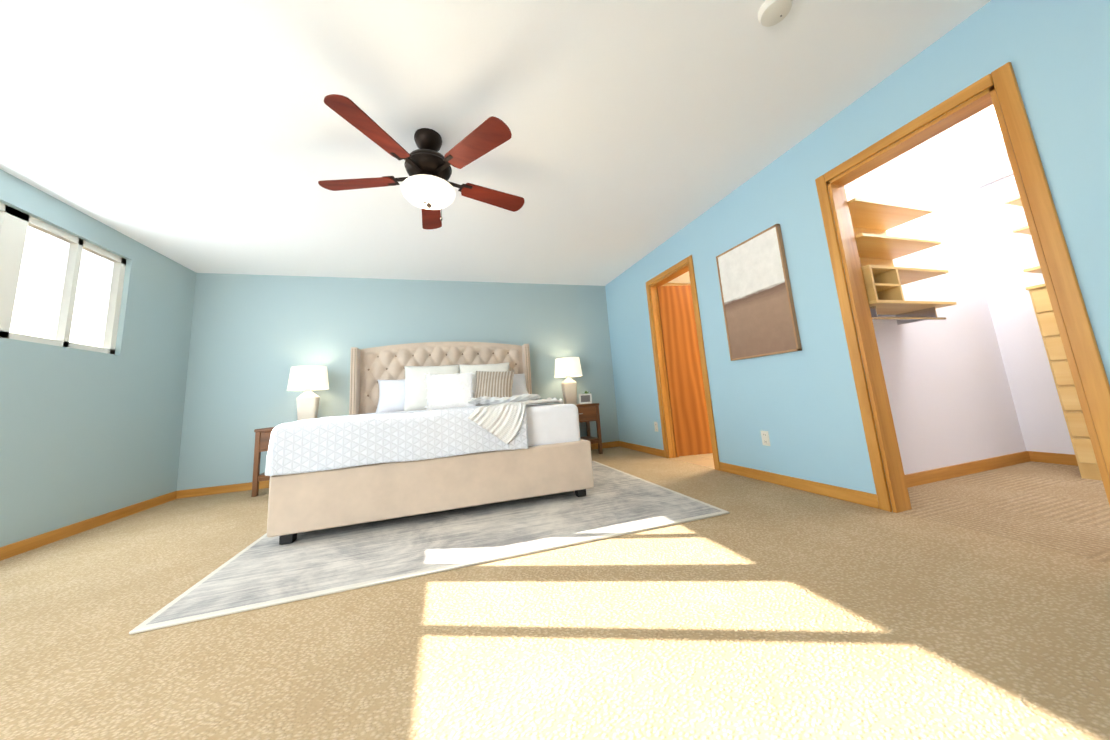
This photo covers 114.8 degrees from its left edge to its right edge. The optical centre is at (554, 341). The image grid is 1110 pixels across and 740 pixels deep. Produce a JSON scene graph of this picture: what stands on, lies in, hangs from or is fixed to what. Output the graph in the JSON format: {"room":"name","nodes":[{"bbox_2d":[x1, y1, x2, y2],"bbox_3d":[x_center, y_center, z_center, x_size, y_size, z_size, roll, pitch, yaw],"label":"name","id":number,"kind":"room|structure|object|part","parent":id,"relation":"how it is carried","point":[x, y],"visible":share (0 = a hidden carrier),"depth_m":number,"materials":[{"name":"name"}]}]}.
{"room":"bedroom","nodes":[
{"label":"bedroom","id":0,"kind":"room"},
{"bbox_2d":[0,169,195,546],"bbox_3d":[-3.233,-0.048,1.182,0.120,2.440,5.610,-1,-9,-17],"label":"wall","id":1,"kind":"structure","parent":0,"point":[184,386],"depth_m":2.85,"materials":[{"name":"teal paint"}]},
{"bbox_2d":[0,202,126,354],"bbox_3d":[-3.581,-0.459,2.267,0.048,0.870,1.800,-1,-9,-17],"label":"window","id":2,"kind":"structure","parent":1,"relation":"in","point":[15,224],"depth_m":2.65,"materials":[{"name":"white plastic"}]},
{"bbox_2d":[0,490,179,560],"bbox_3d":[-3.109,1.125,1.082,0.013,0.080,5.500,-1,-9,-17],"label":"baseboard","id":3,"kind":"structure","parent":1,"relation":"attached to","point":[25,545],"depth_m":2.67,"materials":[{"name":"brown wood"}]},
{"bbox_2d":[176,273,619,490],"bbox_3d":[-0.210,0.358,5.102,8.220,2.440,0.120,-1,-9,-17],"label":"wall","id":4,"kind":"structure","parent":0,"point":[249,332],"depth_m":4.31,"materials":[{"name":"teal paint"}]},
{"bbox_2d":[176,441,619,498],"bbox_3d":[-1.471,1.536,4.431,5.070,0.080,0.013,-1,-9,-17],"label":"baseboard","id":5,"kind":"structure","parent":4,"relation":"attached to","point":[187,493],"depth_m":3.79,"materials":[{"name":"brown wood"}]},
{"bbox_2d":[0,0,1010,285],"bbox_3d":[0.385,-1.339,2.603,7.920,0.060,5.740,-1,-9,-17],"label":"ceiling","id":6,"kind":"structure","parent":0,"point":[208,136],"depth_m":2.07,"materials":[{"name":"white paint"}]},
{"bbox_2d":[318,94,523,228],"bbox_3d":[-0.794,-0.988,2.241,1.277,0.585,1.224,-1,-9,-17],"label":"ceiling fan","id":7,"kind":"object","parent":6,"relation":"hanging from","point":[427,187],"visible":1,"depth_m":2.09,"materials":[{"name":"brown wood"}]},
{"bbox_2d":[758,0,792,26],"bbox_3d":[0.992,-1.488,1.596,0.136,0.036,0.136,-1,-9,-17],"label":"smoke detector","id":8,"kind":"object","parent":6,"relation":"attached to","point":[772,12],"visible":0.98,"depth_m":1.59,"materials":[{"name":"white plastic"}]},
{"bbox_2d":[0,446,1109,739],"bbox_3d":[0.552,1.125,2.219,7.920,0.060,5.740,-1,-9,-17],"label":"floor","id":9,"kind":"structure","parent":0,"point":[764,610],"depth_m":1.19,"materials":[{"name":"carpet"}]},
{"bbox_2d":[251,427,274,496],"bbox_3d":[-2.764,1.238,3.833,0.671,0.655,0.433,-1,-9,-17],"label":"nightstand","id":10,"kind":"object","parent":9,"relation":"on","point":[262,438],"visible":0.31,"depth_m":3.58,"materials":[{"name":"brown wood"}]},
{"bbox_2d":[287,366,328,420],"bbox_3d":[-2.748,0.601,3.952,0.384,0.634,0.384,-1,-9,-17],"label":"lamp","id":11,"kind":"object","parent":10,"relation":"on","point":[307,379],"visible":0.88,"depth_m":3.87,"materials":[{"name":"white fabric"}]},
{"bbox_2d":[129,461,728,633],"bbox_3d":[-0.572,1.245,2.735,2.800,0.011,2.090,-1,-9,-17],"label":"rug","id":12,"kind":"object","parent":9,"relation":"on","point":[264,570],"visible":0.69,"depth_m":2.00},
{"bbox_2d":[265,342,593,544],"bbox_3d":[-1.062,0.597,3.501,2.140,1.566,2.258,-1,-9,-17],"label":"bed","id":13,"kind":"object","parent":12,"relation":"on","point":[425,427],"visible":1,"depth_m":2.47,"materials":[{"name":"fabric"}]},
{"bbox_3d":[-1.008,1.160,3.385,2.080,0.412,2.100,-1,-9,-17],"label":"frame","id":14,"kind":"part","parent":13,"relation":"part of","materials":[{"name":"fabric"}]},
{"bbox_3d":[-1.346,0.761,4.436,2.120,1.566,0.275,-1,-9,-17],"label":"headboard","id":15,"kind":"part","parent":13,"relation":"part of","materials":[{"name":"fabric"}]},
{"bbox_2d":[467,393,564,444],"bbox_3d":[-0.294,0.629,3.057,0.942,0.360,0.984,-1,-9,-17],"label":"throw","id":16,"kind":"object","parent":13,"relation":"on","point":[512,420],"depth_m":2.61,"materials":[{"name":"white fabric"}]},
{"bbox_2d":[576,403,602,453],"bbox_3d":[0.238,1.182,4.775,0.666,0.655,0.433,-1,-9,-17],"label":"nightstand","id":17,"kind":"object","parent":9,"relation":"on","point":[587,413],"visible":0.42,"depth_m":4.68,"materials":[{"name":"brown wood"}]},
{"bbox_2d":[555,357,581,404],"bbox_3d":[0.190,0.546,4.874,0.384,0.634,0.384,-1,-9,-17],"label":"lamp","id":18,"kind":"object","parent":17,"relation":"on","point":[568,368],"visible":0.94,"depth_m":4.79,"materials":[{"name":"white fabric"}]},
{"bbox_2d":[579,393,591,403],"bbox_3d":[0.410,0.767,4.759,0.170,0.136,0.066,-5,-9,7],"label":"photo frame","id":19,"kind":"object","parent":17,"relation":"on","point":[585,398],"visible":1,"depth_m":4.74,"materials":[{"name":"silver metal"}]},
{"bbox_2d":[1025,284,1101,479],"bbox_3d":[3.833,0.180,2.120,0.505,1.335,0.930,-1,-9,-17],"label":"dresser","id":20,"kind":"object","parent":9,"relation":"on","point":[1070,402],"visible":0.38,"depth_m":2.44,"materials":[{"name":"brown wood"}]},
{"bbox_2d":[604,0,1109,511],"bbox_3d":[1.747,-0.141,2.745,0.120,2.440,5.610,-1,-9,-17],"label":"wall","id":21,"kind":"structure","parent":0,"point":[1058,51],"depth_m":2.33,"materials":[{"name":"teal paint"}]},
{"bbox_2d":[620,441,664,456],"bbox_3d":[1.112,1.393,4.637,0.013,0.080,1.105,-1,-9,-17],"label":"baseboard","id":22,"kind":"structure","parent":21,"relation":"attached to","point":[654,451],"depth_m":4.55,"materials":[{"name":"brown wood"}]},
{"bbox_2d":[654,422,657,431],"bbox_3d":[1.219,1.026,4.281,0.008,0.115,0.072,-1,-9,-17],"label":"electrical outlet","id":23,"kind":"object","parent":21,"relation":"attached to","point":[656,426],"visible":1,"depth_m":4.27,"materials":[{"name":"white plastic"}]},
{"bbox_2d":[657,285,711,456],"bbox_3d":[1.665,0.297,4.233,0.725,2.020,0.223,-1,-9,-17],"label":"bathroom door","id":24,"kind":"structure","parent":21,"relation":"in","point":[690,423],"depth_m":4.22,"materials":[{"name":"brown wood"}]},
{"bbox_2d":[716,224,801,360],"bbox_3d":[1.615,-0.359,2.888,0.032,0.960,0.635,-1,-9,-17],"label":"picture","id":25,"kind":"object","parent":21,"relation":"attached to","point":[757,302],"visible":0.96,"depth_m":2.83,"materials":[{"name":"brown wood"}]},
{"bbox_2d":[761,431,770,445],"bbox_3d":[1.672,0.768,2.821,0.008,0.115,0.072,-1,-9,-17],"label":"electrical outlet","id":26,"kind":"object","parent":21,"relation":"attached to","point":[765,438],"visible":1,"depth_m":2.82,"materials":[{"name":"white plastic"}]},
{"bbox_2d":[719,462,878,508],"bbox_3d":[1.716,1.049,2.689,0.013,0.080,1.280,-1,-9,-17],"label":"baseboard","id":27,"kind":"structure","parent":21,"relation":"attached to","point":[823,489],"depth_m":2.49,"materials":[{"name":"brown wood"}]},
{"bbox_2d":[662,165,1074,474],"bbox_3d":[1.726,-0.097,3.022,0.004,2.440,4.780,-1,-9,-17],"label":"wall","id":28,"kind":"structure","parent":0,"point":[970,378],"depth_m":2.91,"materials":[{"name":"white paint"}]},
{"bbox_2d":[847,198,955,324],"bbox_3d":[2.329,-0.530,2.520,0.810,0.801,0.298,-1,-9,-17],"label":"closet shelf","id":29,"kind":"object","parent":28,"relation":"attached to","point":[879,251],"visible":0.56,"depth_m":2.47,"materials":[{"name":"brown wood"}]},
{"bbox_2d":[905,451,1031,487],"bbox_3d":[2.927,0.954,2.607,2.010,0.080,0.013,-1,-9,-17],"label":"baseboard","id":30,"kind":"structure","parent":28,"relation":"attached to","point":[934,475],"depth_m":2.64,"materials":[{"name":"brown wood"}]},
{"bbox_2d":[950,172,1041,272],"bbox_3d":[3.840,-0.962,2.334,0.358,0.892,1.600,-1,-9,-17],"label":"closet shelf","id":31,"kind":"object","parent":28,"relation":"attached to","point":[1016,201],"visible":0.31,"depth_m":2.77,"materials":[{"name":"brown wood"}]},
{"bbox_2d":[1032,451,1077,465],"bbox_3d":[4.149,0.783,2.037,0.013,0.080,1.800,-1,-9,-17],"label":"baseboard","id":32,"kind":"structure","parent":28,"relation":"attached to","point":[1045,457],"depth_m":2.78,"materials":[{"name":"brown wood"}]}
]}

